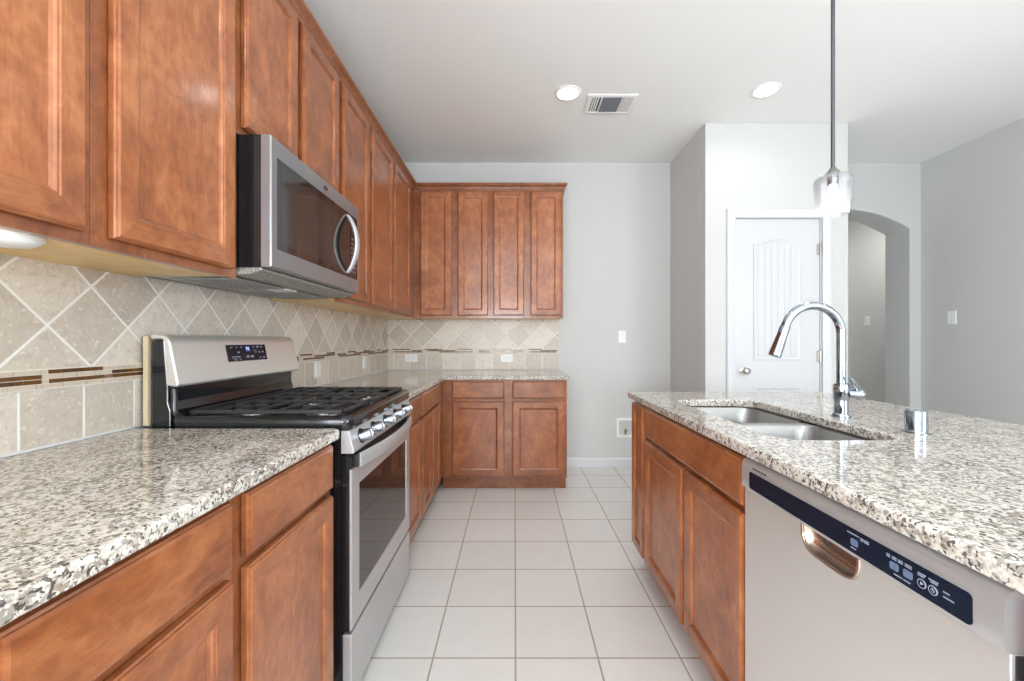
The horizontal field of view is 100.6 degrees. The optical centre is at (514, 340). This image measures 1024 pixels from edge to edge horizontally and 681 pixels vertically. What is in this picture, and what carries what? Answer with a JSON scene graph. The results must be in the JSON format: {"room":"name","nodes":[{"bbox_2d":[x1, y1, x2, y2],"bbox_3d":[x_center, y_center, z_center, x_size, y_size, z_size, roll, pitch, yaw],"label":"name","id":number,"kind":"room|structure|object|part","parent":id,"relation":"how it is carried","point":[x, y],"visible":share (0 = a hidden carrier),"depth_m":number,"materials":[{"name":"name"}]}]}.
{"room":"kitchen","nodes":[
{"label":"kitchen","id":0,"kind":"room"},
{"bbox_2d":[132,276,271,428],"bbox_3d":[-1.265,-0.249,0.200,0.130,2.858,7.600,0,0,0],"label":"wall","id":1,"kind":"structure","parent":0,"point":[151,425],"depth_m":1.47,"materials":[{"name":"grey paint"}]},
{"bbox_2d":[0,0,88,244],"bbox_3d":[-1.024,-0.753,0.638,0.350,1.114,0.466,0,0,0],"label":"upper cabinet","id":2,"kind":"object","parent":1,"relation":"attached to","point":[44,44],"visible":0.95,"depth_m":0.78,"materials":[{"name":"brown wood"}]},
{"bbox_2d":[0,229,46,248],"bbox_3d":[-0.965,-0.191,0.800,0.114,0.026,0.114,0,0,0],"label":"puck light","id":3,"kind":"object","parent":2,"relation":"attached to","point":[8,238],"visible":0.97,"depth_m":0.79,"materials":[{"name":"white plastic"}]},
{"bbox_3d":[-1.046,-0.210,0.638,0.306,0.016,0.464,0,0,0],"label":"panel","id":4,"kind":"part","parent":2,"relation":"part of","materials":[{"name":"brown wood"}]},
{"bbox_2d":[0,0,235,277],"bbox_3d":[-1.024,-0.753,1.102,0.350,1.114,0.459,0,0,0],"label":"upper cabinet","id":5,"kind":"object","parent":1,"relation":"attached to","point":[162,73],"visible":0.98,"depth_m":1.04,"materials":[{"name":"brown wood"}]},
{"bbox_3d":[-1.046,-0.210,1.102,0.306,0.016,0.457,0,0,0],"label":"panel","id":6,"kind":"part","parent":5,"relation":"part of","materials":[{"name":"brown wood"}]},
{"bbox_3d":[-0.861,-0.754,1.105,0.022,1.068,0.391,0,0,0],"label":"door","id":7,"kind":"part","parent":5,"relation":"part of","materials":[{"name":"brown wood"}]},
{"bbox_2d":[0,254,387,457],"bbox_3d":[-1.191,0.032,1.895,0.017,0.479,4.190,0,0,0],"label":"tile backsplash","id":8,"kind":"structure","parent":1,"relation":"attached to","point":[71,337],"depth_m":1.23,"materials":[{"name":"tile"}]},
{"bbox_2d":[143,336,150,425],"bbox_3d":[-1.165,0.127,1.348,0.015,0.283,0.012,0,0,0],"label":"strip","id":9,"kind":"object","parent":8,"relation":"attached to","point":[146,339],"visible":1,"depth_m":1.34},
{"bbox_2d":[314,361,320,377],"bbox_3d":[-1.187,0.160,2.565,0.007,0.118,0.074,0,0,0],"label":"wall outlet","id":10,"kind":"object","parent":8,"relation":"attached to","point":[317,364],"visible":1,"depth_m":2.55,"materials":[{"name":"white plastic"}]},
{"bbox_2d":[363,354,366,368],"bbox_3d":[-1.187,0.160,3.375,0.007,0.118,0.074,0,0,0],"label":"wall outlet","id":11,"kind":"object","parent":8,"relation":"attached to","point":[364,357],"visible":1,"depth_m":3.38,"materials":[{"name":"white plastic"}]},
{"bbox_2d":[236,0,338,191],"bbox_3d":[-1.024,-0.982,1.715,0.350,0.656,0.765,0,0,0],"label":"upper cabinet","id":12,"kind":"object","parent":1,"relation":"attached to","point":[287,89],"visible":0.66,"depth_m":1.60,"materials":[{"name":"brown wood"}]},
{"bbox_2d":[151,134,359,298],"bbox_3d":[-0.950,-0.425,1.715,0.480,0.452,0.754,0,0,0],"label":"microwave","id":13,"kind":"object","parent":12,"relation":"attached to","point":[297,236],"visible":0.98,"depth_m":1.49,"materials":[{"name":"silver metal"}]},
{"bbox_3d":[-0.782,-0.443,1.661,0.032,0.417,0.647,0,0,0],"label":"door","id":14,"kind":"part","parent":13,"relation":"part of","materials":[{"name":"silver metal"}]},
{"bbox_3d":[-0.769,-0.444,1.679,0.003,0.295,0.612,0,0,0],"label":"door glass","id":15,"kind":"part","parent":13,"relation":"part of","materials":[{"name":"brown glass"}]},
{"bbox_3d":[-0.743,-0.445,1.945,0.066,0.265,0.042,0,0,0],"label":"door handle","id":16,"kind":"part","parent":13,"relation":"part of","materials":[{"name":"silver metal"}]},
{"bbox_3d":[-0.769,-0.444,2.030,0.003,0.295,0.086,0,0,0],"label":"control panel","id":17,"kind":"part","parent":13,"relation":"part of","materials":[{"name":"black glass"}]},
{"bbox_3d":[-0.861,-0.983,1.512,0.022,0.610,0.325,0,0,0],"label":"door","id":18,"kind":"part","parent":12,"relation":"part of","materials":[{"name":"brown wood"}]},
{"bbox_3d":[-0.861,-0.983,1.893,0.022,0.610,0.350,0,0,0],"label":"door","id":19,"kind":"part","parent":12,"relation":"part of","materials":[{"name":"brown wood"}]},
{"bbox_2d":[272,81,369,307],"bbox_3d":[-1.024,-0.753,2.313,0.350,1.114,0.429,0,0,0],"label":"upper cabinet","id":20,"kind":"object","parent":1,"relation":"attached to","point":[354,127],"visible":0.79,"depth_m":2.31,"materials":[{"name":"brown wood"}]},
{"bbox_3d":[-1.046,-0.210,2.313,0.306,0.016,0.427,0,0,0],"label":"panel","id":21,"kind":"part","parent":20,"relation":"part of","materials":[{"name":"brown wood"}]},
{"bbox_3d":[-0.861,-0.754,2.312,0.022,1.068,0.387,0,0,0],"label":"door","id":22,"kind":"part","parent":20,"relation":"part of","materials":[{"name":"brown wood"}]},
{"bbox_2d":[317,126,421,319],"bbox_3d":[-1.024,-0.753,3.259,0.350,1.114,1.461,0,0,0],"label":"upper cabinet","id":23,"kind":"object","parent":1,"relation":"attached to","point":[391,193],"visible":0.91,"depth_m":2.94,"materials":[{"name":"brown wood"}]},
{"bbox_3d":[-1.046,-0.210,3.259,0.306,0.016,1.459,0,0,0],"label":"panel","id":24,"kind":"part","parent":23,"relation":"part of","materials":[{"name":"brown wood"}]},
{"bbox_3d":[-0.861,-0.754,2.770,0.022,1.068,0.440,0,0,0],"label":"door","id":25,"kind":"part","parent":23,"relation":"part of","materials":[{"name":"brown wood"}]},
{"bbox_3d":[-0.861,-0.754,3.260,0.022,1.068,0.460,0,0,0],"label":"door","id":26,"kind":"part","parent":23,"relation":"part of","materials":[{"name":"brown wood"}]},
{"bbox_2d":[289,0,567,195],"bbox_3d":[-0.208,-1.324,1.899,1.325,0.064,4.198,0,0,0],"label":"crown molding","id":27,"kind":"structure","parent":23,"relation":"attached to","point":[305,16],"depth_m":2.70,"materials":[{"name":"brown wood"}]},
{"bbox_2d":[360,467,713,680],"bbox_3d":[2.325,1.240,0.835,7.350,0.120,9.170,0,0,0],"label":"floor","id":28,"kind":"structure","parent":0,"point":[501,584],"depth_m":1.94,"materials":[{"name":"tile"}]},
{"bbox_2d":[0,499,232,680],"bbox_3d":[-0.870,0.743,0.646,0.640,0.873,0.431,0,0,0],"label":"base cabinet","id":29,"kind":"object","parent":28,"relation":"on","point":[163,611],"visible":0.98,"depth_m":0.64,"materials":[{"name":"brown wood"}]},
{"bbox_3d":[-0.562,0.765,0.647,0.022,0.586,0.384,0,0,0],"label":"door","id":30,"kind":"part","parent":29,"relation":"part of","materials":[{"name":"brown wood"}]},
{"bbox_2d":[151,334,412,680],"bbox_3d":[-0.805,0.579,1.715,0.683,1.200,0.766,0,0,0],"label":"gas range","id":31,"kind":"object","parent":28,"relation":"on","point":[200,381],"visible":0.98,"depth_m":1.49,"materials":[{"name":"silver metal"}]},
{"bbox_3d":[-1.076,0.047,1.714,0.015,0.064,0.248,0,0,0],"label":"display panel","id":32,"kind":"part","parent":31,"relation":"part of","materials":[{"name":"black plastic"}]},
{"bbox_3d":[-0.945,0.253,1.515,0.104,0.016,0.104,0,0,0],"label":"burner","id":33,"kind":"part","parent":31,"relation":"part of","materials":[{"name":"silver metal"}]},
{"bbox_2d":[173,389,408,430],"bbox_3d":[-0.800,0.260,1.715,0.572,0.047,0.766,0,0,0],"label":"cooktop","id":34,"kind":"object","parent":31,"relation":"in","point":[340,409],"depth_m":1.46,"materials":[{"name":"black metal"}]},
{"bbox_3d":[-0.680,0.253,1.515,0.124,0.016,0.124,0,0,0],"label":"burner","id":35,"kind":"part","parent":31,"relation":"part of","materials":[{"name":"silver metal"}]},
{"bbox_3d":[-0.533,0.640,1.715,0.022,0.556,0.746,0,0,0],"label":"oven door","id":36,"kind":"part","parent":31,"relation":"part of","materials":[{"name":"silver metal"}]},
{"bbox_3d":[-0.509,0.384,1.376,0.018,0.042,0.028,0,0,0],"label":"handle mount","id":37,"kind":"part","parent":31,"relation":"part of","materials":[{"name":"black plastic"}]},
{"bbox_3d":[-0.680,0.253,1.915,0.124,0.016,0.124,0,0,0],"label":"burner","id":38,"kind":"part","parent":31,"relation":"part of","materials":[{"name":"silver metal"}]},
{"bbox_3d":[-0.497,0.315,1.425,0.045,0.047,0.045,0,0,0],"label":"knob","id":39,"kind":"part","parent":31,"relation":"part of","materials":[{"name":"silver metal"}]},
{"bbox_3d":[-0.530,1.034,1.715,0.030,0.208,0.742,0,0,0],"label":"storage drawer","id":40,"kind":"part","parent":31,"relation":"part of","materials":[{"name":"silver metal"}]},
{"bbox_3d":[-0.533,0.320,1.715,0.054,0.072,0.752,0,0,0],"label":"control panel","id":41,"kind":"part","parent":31,"relation":"part of","materials":[{"name":"silver metal"}]},
{"bbox_3d":[-0.497,0.315,1.548,0.045,0.047,0.045,0,0,0],"label":"knob","id":42,"kind":"part","parent":31,"relation":"part of","materials":[{"name":"silver metal"}]},
{"bbox_3d":[-0.519,0.385,1.715,0.004,0.042,0.742,0,0,0],"label":"door trim","id":43,"kind":"part","parent":31,"relation":"part of","materials":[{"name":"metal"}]},
{"bbox_3d":[-0.518,0.663,1.715,0.006,0.510,0.742,0,0,0],"label":"door frame","id":44,"kind":"part","parent":31,"relation":"part of","materials":[{"name":"silver metal"}]},
{"bbox_3d":[-0.486,0.384,1.710,0.044,0.046,0.672,0,0,0],"label":"oven handle","id":45,"kind":"part","parent":31,"relation":"part of","materials":[{"name":"silver metal"}]},
{"bbox_3d":[-0.497,0.315,1.690,0.045,0.047,0.045,0,0,0],"label":"knob","id":46,"kind":"part","parent":31,"relation":"part of","materials":[{"name":"silver metal"}]},
{"bbox_3d":[-0.497,0.315,1.832,0.045,0.047,0.045,0,0,0],"label":"knob","id":47,"kind":"part","parent":31,"relation":"part of","materials":[{"name":"silver metal"}]},
{"bbox_3d":[-0.497,0.315,1.965,0.045,0.047,0.045,0,0,0],"label":"knob","id":48,"kind":"part","parent":31,"relation":"part of","materials":[{"name":"silver metal"}]},
{"bbox_2d":[232,444,332,680],"bbox_3d":[-0.870,0.743,1.092,0.640,0.873,0.459,0,0,0],"label":"base cabinet","id":49,"kind":"object","parent":28,"relation":"on","point":[282,570],"visible":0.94,"depth_m":1.04,"materials":[{"name":"brown wood"}]},
{"bbox_3d":[-0.562,0.384,1.093,0.022,0.132,0.414,0,0,0],"label":"drawer","id":50,"kind":"part","parent":49,"relation":"part of","materials":[{"name":"brown wood"}]},
{"bbox_2d":[408,395,421,540],"bbox_3d":[-0.870,0.743,2.325,0.640,0.873,0.439,0,0,0],"label":"base cabinet","id":51,"kind":"object","parent":28,"relation":"on","point":[415,431],"visible":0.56,"depth_m":2.39,"materials":[{"name":"brown wood"}]},
{"bbox_3d":[-0.562,0.384,2.328,0.022,0.132,0.395,0,0,0],"label":"drawer","id":52,"kind":"part","parent":51,"relation":"part of","materials":[{"name":"brown wood"}]},
{"bbox_2d":[419,382,441,514],"bbox_3d":[-0.870,0.743,3.265,0.640,0.873,1.439,0,0,0],"label":"base cabinet","id":53,"kind":"object","parent":28,"relation":"on","point":[431,399],"visible":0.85,"depth_m":2.82,"materials":[{"name":"brown wood"}]},
{"bbox_3d":[-0.562,0.765,2.717,0.022,0.586,0.302,0,0,0],"label":"door","id":54,"kind":"part","parent":53,"relation":"part of","materials":[{"name":"brown wood"}]},
{"bbox_3d":[-0.562,0.384,2.865,0.022,0.132,0.599,0,0,0],"label":"drawer","id":55,"kind":"part","parent":53,"relation":"part of","materials":[{"name":"brown wood"}]},
{"bbox_3d":[-0.562,0.765,3.031,0.022,0.586,0.267,0,0,0],"label":"door","id":56,"kind":"part","parent":53,"relation":"part of","materials":[{"name":"brown wood"}]},
{"bbox_2d":[315,370,568,399],"bbox_3d":[-0.385,0.288,3.050,1.626,0.032,1.895,0,0,0],"label":"countertop","id":57,"kind":"structure","parent":53,"relation":"on","point":[416,382],"depth_m":3.31,"materials":[{"name":"stone"}]},
{"bbox_2d":[442,380,566,487],"bbox_3d":[-0.080,0.743,3.654,0.984,0.873,0.672,0,0,0],"label":"base cabinet","id":58,"kind":"object","parent":28,"relation":"on","point":[496,433],"visible":0.99,"depth_m":3.33,"materials":[{"name":"brown wood"}]},
{"bbox_3d":[-0.284,0.384,3.329,0.408,0.132,0.022,0,0,0],"label":"drawer","id":59,"kind":"part","parent":58,"relation":"part of","materials":[{"name":"brown wood"}]},
{"bbox_3d":[-0.284,0.765,3.329,0.408,0.586,0.022,0,0,0],"label":"door","id":60,"kind":"part","parent":58,"relation":"part of","materials":[{"name":"brown wood"}]},
{"bbox_3d":[0.189,0.384,3.329,0.410,0.132,0.022,0,0,0],"label":"drawer","id":61,"kind":"part","parent":58,"relation":"part of","materials":[{"name":"brown wood"}]},
{"bbox_3d":[0.189,0.765,3.329,0.410,0.586,0.022,0,0,0],"label":"door","id":62,"kind":"part","parent":58,"relation":"part of","materials":[{"name":"brown wood"}]},
{"bbox_2d":[632,401,647,558],"bbox_3d":[0.944,0.743,2.147,0.652,0.873,0.214,0,0,0],"label":"base cabinet","id":63,"kind":"object","parent":28,"relation":"on","point":[638,410],"visible":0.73,"depth_m":2.15,"materials":[{"name":"brown wood"}]},
{"bbox_2d":[644,407,821,680],"bbox_3d":[0.944,0.743,1.593,0.652,0.873,0.893,0,0,0],"label":"base cabinet","id":64,"kind":"object","parent":28,"relation":"on","point":[694,491],"visible":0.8,"depth_m":1.43,"materials":[{"name":"brown wood"}]},
{"bbox_3d":[0.629,0.765,1.805,0.022,0.586,0.450,0,0,0],"label":"door","id":65,"kind":"part","parent":64,"relation":"part of","materials":[{"name":"brown wood"}]},
{"bbox_3d":[0.629,0.385,1.595,0.022,0.134,0.870,0,0,0],"label":"drawer","id":66,"kind":"part","parent":64,"relation":"part of","materials":[{"name":"brown wood"}]},
{"bbox_3d":[0.629,0.765,1.358,0.022,0.586,0.396,0,0,0],"label":"door","id":67,"kind":"part","parent":64,"relation":"part of","materials":[{"name":"brown wood"}]},
{"bbox_2d":[628,392,1023,594],"bbox_3d":[1.125,0.288,1.220,1.039,0.032,2.120,0,0,0],"label":"countertop","id":68,"kind":"structure","parent":64,"relation":"on","point":[956,490],"depth_m":0.95,"materials":[{"name":"stone"}]},
{"bbox_2d":[694,407,868,439],"bbox_3d":[0.913,0.403,1.569,0.374,0.194,0.793,0,0,0],"label":"sink","id":69,"kind":"object","parent":68,"relation":"in","point":[769,423],"visible":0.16,"depth_m":1.56,"materials":[{"name":"silver metal"}]},
{"bbox_3d":[0.913,0.403,1.774,0.374,0.194,0.382,0,0,0],"label":"bowl","id":70,"kind":"part","parent":69,"relation":"part of","materials":[{"name":"silver metal"}]},
{"bbox_3d":[0.913,0.403,1.369,0.374,0.194,0.393,0,0,0],"label":"bowl","id":71,"kind":"part","parent":69,"relation":"part of","materials":[{"name":"silver metal"}]},
{"bbox_2d":[768,302,865,417],"bbox_3d":[1.080,0.065,1.522,0.334,0.414,0.065,0,0,0],"label":"kitchen faucet","id":72,"kind":"object","parent":68,"relation":"on","point":[842,393],"visible":1,"depth_m":1.51,"materials":[{"name":"silver metal"}]},
{"bbox_3d":[1.071,0.008,1.525,0.231,0.299,0.030,0,0,0],"label":"spout","id":73,"kind":"part","parent":72,"relation":"part of","materials":[{"name":"silver metal"}]},
{"bbox_3d":[1.204,0.156,1.502,0.061,0.062,0.018,0,0,-22],"label":"lever","id":74,"kind":"part","parent":72,"relation":"part of","materials":[{"name":"silver metal"}]},
{"bbox_2d":[902,408,930,434],"bbox_3d":[1.192,0.238,1.262,0.062,0.068,0.062,0,0,0],"label":"air gap","id":75,"kind":"object","parent":68,"relation":"on","point":[915,421],"visible":1,"depth_m":1.24,"materials":[{"name":"silver metal"}]},
{"bbox_2d":[742,457,1023,680],"bbox_3d":[0.914,0.744,0.835,0.612,0.868,0.614,0,0,0],"label":"dishwasher","id":76,"kind":"object","parent":28,"relation":"on","point":[833,592],"visible":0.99,"depth_m":0.77,"materials":[{"name":"silver plastic"}]},
{"bbox_3d":[0.611,0.360,0.835,0.002,0.044,0.538,0,0,0],"label":"control panel","id":77,"kind":"part","parent":76,"relation":"part of","materials":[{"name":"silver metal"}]},
{"bbox_3d":[-0.870,0.743,0.115,0.640,0.873,0.629,0,0,0],"label":"base cabinet","id":78,"kind":"object","parent":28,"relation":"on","visible":0},
{"bbox_2d":[0,429,338,627],"bbox_3d":[-0.870,0.288,0.564,0.657,0.032,1.528,0,0,0],"label":"countertop","id":79,"kind":"structure","parent":78,"relation":"on","point":[70,512],"depth_m":0.78,"materials":[{"name":"stone"}]},
{"bbox_2d":[405,163,920,456],"bbox_3d":[1.308,-0.249,4.135,5.276,2.858,0.270,0,0,0],"label":"wall","id":80,"kind":"structure","parent":0,"point":[616,216],"depth_m":4.00,"materials":[{"name":"grey paint"}]},
{"bbox_2d":[414,191,491,318],"bbox_3d":[-0.538,-0.753,3.823,0.666,1.114,0.352,0,0,0],"label":"upper cabinet","id":81,"kind":"object","parent":80,"relation":"attached to","point":[452,229],"visible":0.98,"depth_m":3.66,"materials":[{"name":"brown wood"}]},
{"bbox_3d":[-0.677,-0.754,3.659,0.262,1.068,0.022,0,0,0],"label":"door","id":82,"kind":"part","parent":81,"relation":"part of","materials":[{"name":"brown wood"}]},
{"bbox_3d":[-0.538,-0.210,3.845,0.664,0.016,0.308,0,0,0],"label":"panel","id":83,"kind":"part","parent":81,"relation":"part of","materials":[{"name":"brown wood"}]},
{"bbox_3d":[-0.358,-0.754,3.659,0.260,1.068,0.022,0,0,0],"label":"door","id":84,"kind":"part","parent":81,"relation":"part of","materials":[{"name":"brown wood"}]},
{"bbox_2d":[388,319,559,369],"bbox_3d":[-0.380,0.032,3.991,1.620,0.479,0.017,0,0,0],"label":"tile backsplash","id":85,"kind":"structure","parent":80,"relation":"attached to","point":[439,344],"depth_m":3.99,"materials":[{"name":"tile"}]},
{"bbox_2d":[405,354,417,361],"bbox_3d":[-0.968,0.160,3.987,0.118,0.074,0.007,0,0,0],"label":"wall outlet","id":86,"kind":"object","parent":85,"relation":"attached to","point":[408,357],"visible":1,"depth_m":3.98,"materials":[{"name":"white plastic"}]},
{"bbox_2d":[501,354,512,361],"bbox_3d":[-0.072,0.160,3.987,0.118,0.074,0.007,0,0,0],"label":"wall outlet","id":87,"kind":"object","parent":85,"relation":"attached to","point":[504,357],"visible":1,"depth_m":3.98,"materials":[{"name":"white plastic"}]},
{"bbox_2d":[491,191,562,319],"bbox_3d":[0.107,-0.753,3.823,0.624,1.114,0.352,0,0,0],"label":"upper cabinet","id":88,"kind":"object","parent":80,"relation":"attached to","point":[527,226],"visible":1,"depth_m":3.66,"materials":[{"name":"brown wood"}]},
{"bbox_3d":[-0.050,-0.754,3.659,0.263,1.068,0.022,0,0,0],"label":"door","id":89,"kind":"part","parent":88,"relation":"part of","materials":[{"name":"brown wood"}]},
{"bbox_3d":[0.107,-0.210,3.845,0.622,0.016,0.308,0,0,0],"label":"panel","id":90,"kind":"part","parent":88,"relation":"part of","materials":[{"name":"brown wood"}]},
{"bbox_3d":[0.271,-0.754,3.659,0.263,1.068,0.022,0,0,0],"label":"door","id":91,"kind":"part","parent":88,"relation":"part of","materials":[{"name":"brown wood"}]},
{"bbox_2d":[567,457,631,466],"bbox_3d":[0.947,1.136,3.993,1.043,0.088,0.013,0,0,0],"label":"baseboard","id":92,"kind":"structure","parent":80,"relation":"attached to","point":[571,461],"depth_m":3.99,"materials":[{"name":"white paint"}]},
{"bbox_2d":[618,331,625,342],"bbox_3d":[1.012,-0.038,3.994,0.074,0.118,0.011,0,0,0],"label":"light switch","id":93,"kind":"object","parent":80,"relation":"attached to","point":[621,334],"visible":1,"depth_m":3.99,"materials":[{"name":"white plastic"}]},
{"bbox_2d":[616,418,631,437],"bbox_3d":[1.045,0.815,3.984,0.176,0.184,0.038,0,0,0],"label":"water valve box","id":94,"kind":"object","parent":80,"relation":"attached to","point":[623,425],"visible":0.87,"depth_m":4.00,"materials":[{"name":"white plastic"}]},
{"bbox_2d":[304,0,1023,162],"bbox_3d":[2.325,-1.738,0.835,7.350,0.120,9.170,0,0,0],"label":"ceiling","id":95,"kind":"structure","parent":0,"point":[446,81],"depth_m":2.64,"materials":[{"name":"paint"}]},
{"bbox_2d":[554,85,581,100],"bbox_3d":[0.362,-1.674,2.876,0.184,0.008,0.184,0,0,0],"label":"recessed light","id":96,"kind":"object","parent":95,"relation":"in","point":[567,92],"visible":1,"depth_m":2.87,"materials":[{"name":"white plastic"}]},
{"bbox_2d":[582,94,638,113],"bbox_3d":[0.673,-1.673,3.007,0.346,0.010,0.245,0,0,0],"label":"ceiling vent","id":97,"kind":"object","parent":95,"relation":"in","point":[595,103],"visible":1,"depth_m":2.99,"materials":[{"name":"white plastic"}]},
{"bbox_2d":[750,82,781,97],"bbox_3d":[1.681,-1.674,2.841,0.184,0.008,0.184,0,0,0],"label":"recessed light","id":98,"kind":"object","parent":95,"relation":"in","point":[767,89],"visible":1,"depth_m":2.83,"materials":[{"name":"white plastic"}]},
{"bbox_2d":[813,0,853,218],"bbox_3d":[1.150,-1.066,1.535,0.124,1.224,0.124,0,0,0],"label":"pendant light","id":99,"kind":"object","parent":95,"relation":"hanging from","point":[833,199],"visible":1,"depth_m":1.53,"materials":[{"name":"silver metal"}]},
{"bbox_2d":[826,167,839,186],"bbox_3d":[1.150,-0.594,1.535,0.044,0.064,0.044,0,0,0],"label":"socket","id":100,"kind":"object","parent":99,"relation":"attached to","point":[832,181],"depth_m":1.52,"materials":[{"name":"silver metal"}]},
{"bbox_3d":[1.150,-1.135,1.535,0.013,1.031,0.013,0,0,0],"label":"rod","id":101,"kind":"part","parent":99,"relation":"part of","materials":[{"name":"silver metal"}]},
{"bbox_3d":[1.150,-0.518,1.535,0.054,0.088,0.054,0,0,0],"label":"bulb","id":102,"kind":"part","parent":99,"relation":"part of","materials":[{"name":"white glass"}]},
{"bbox_3d":[1.150,-0.527,1.535,0.119,0.146,0.119,0,0,0],"label":"lamp shade","id":103,"kind":"part","parent":99,"relation":"part of","materials":[{"name":"clear glass"}]},
{"bbox_2d":[670,131,698,391],"bbox_3d":[1.528,-0.249,3.695,0.120,2.858,0.610,0,0,0],"label":"wall","id":104,"kind":"structure","parent":0,"point":[684,168],"depth_m":3.67,"materials":[{"name":"grey paint"}]},
{"bbox_2d":[699,123,847,393],"bbox_3d":[2.019,-0.249,3.330,1.102,2.858,0.120,0,0,0],"label":"wall","id":105,"kind":"structure","parent":0,"point":[742,165],"depth_m":3.27,"materials":[{"name":"grey paint"}]},
{"bbox_2d":[735,219,821,391],"bbox_3d":[2.033,0.113,3.264,0.666,2.110,0.106,0,0,0],"label":"door","id":106,"kind":"structure","parent":105,"relation":"in","point":[777,260],"depth_m":3.28,"materials":[{"name":"white paint"}]},
{"bbox_3d":[1.766,0.230,3.247,0.062,0.062,0.071,0,0,0],"label":"knob","id":107,"kind":"part","parent":106,"relation":"part of","materials":[{"name":"silver metal"}]},
{"bbox_3d":[2.030,0.655,3.281,0.297,0.542,0.004,0,0,0],"label":"plank panel","id":108,"kind":"part","parent":106,"relation":"part of","materials":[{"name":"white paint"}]},
{"bbox_3d":[2.030,-0.323,3.281,0.297,0.877,0.004,0,0,0],"label":"plank panel","id":109,"kind":"part","parent":106,"relation":"part of","materials":[{"name":"white paint"}]},
{"bbox_3d":[2.030,0.655,3.278,0.370,0.610,0.008,0,0,0],"label":"panel moulding","id":110,"kind":"part","parent":106,"relation":"part of","materials":[{"name":"white paint"}]},
{"bbox_3d":[2.030,-0.323,3.278,0.370,0.945,0.008,0,0,0],"label":"panel moulding","id":111,"kind":"part","parent":106,"relation":"part of","materials":[{"name":"white paint"}]},
{"bbox_2d":[726,209,831,393],"bbox_3d":[2.030,0.082,3.321,0.805,2.196,0.139,0,0,0],"label":"trim","id":112,"kind":"structure","parent":105,"relation":"attached to","point":[825,225],"depth_m":3.25,"materials":[{"name":"white paint"}]},
{"bbox_2d":[848,220,884,401],"bbox_3d":[3.750,-0.249,5.360,4.500,2.858,0.120,0,0,0],"label":"wall","id":113,"kind":"structure","parent":0,"point":[866,245],"depth_m":5.30,"materials":[{"name":"grey paint"}]},
{"bbox_2d":[864,316,869,325],"bbox_3d":[4.395,-0.250,5.294,0.074,0.118,0.011,0,0,0],"label":"light switch","id":114,"kind":"object","parent":113,"relation":"attached to","point":[866,318],"visible":1,"depth_m":5.29,"materials":[{"name":"white plastic"}]},
{"bbox_2d":[921,118,1023,425],"bbox_3d":[3.886,-0.249,0.200,0.120,2.858,7.600,0,0,0],"label":"wall","id":115,"kind":"structure","parent":0,"point":[972,192],"depth_m":3.53,"materials":[{"name":"grey paint"}]},
{"bbox_2d":[948,310,956,323],"bbox_3d":[3.820,-0.205,3.715,0.011,0.118,0.074,0,0,0],"label":"light switch","id":116,"kind":"object","parent":115,"relation":"attached to","point":[952,315],"visible":1,"depth_m":3.71,"materials":[{"name":"white plastic"}]}
]}

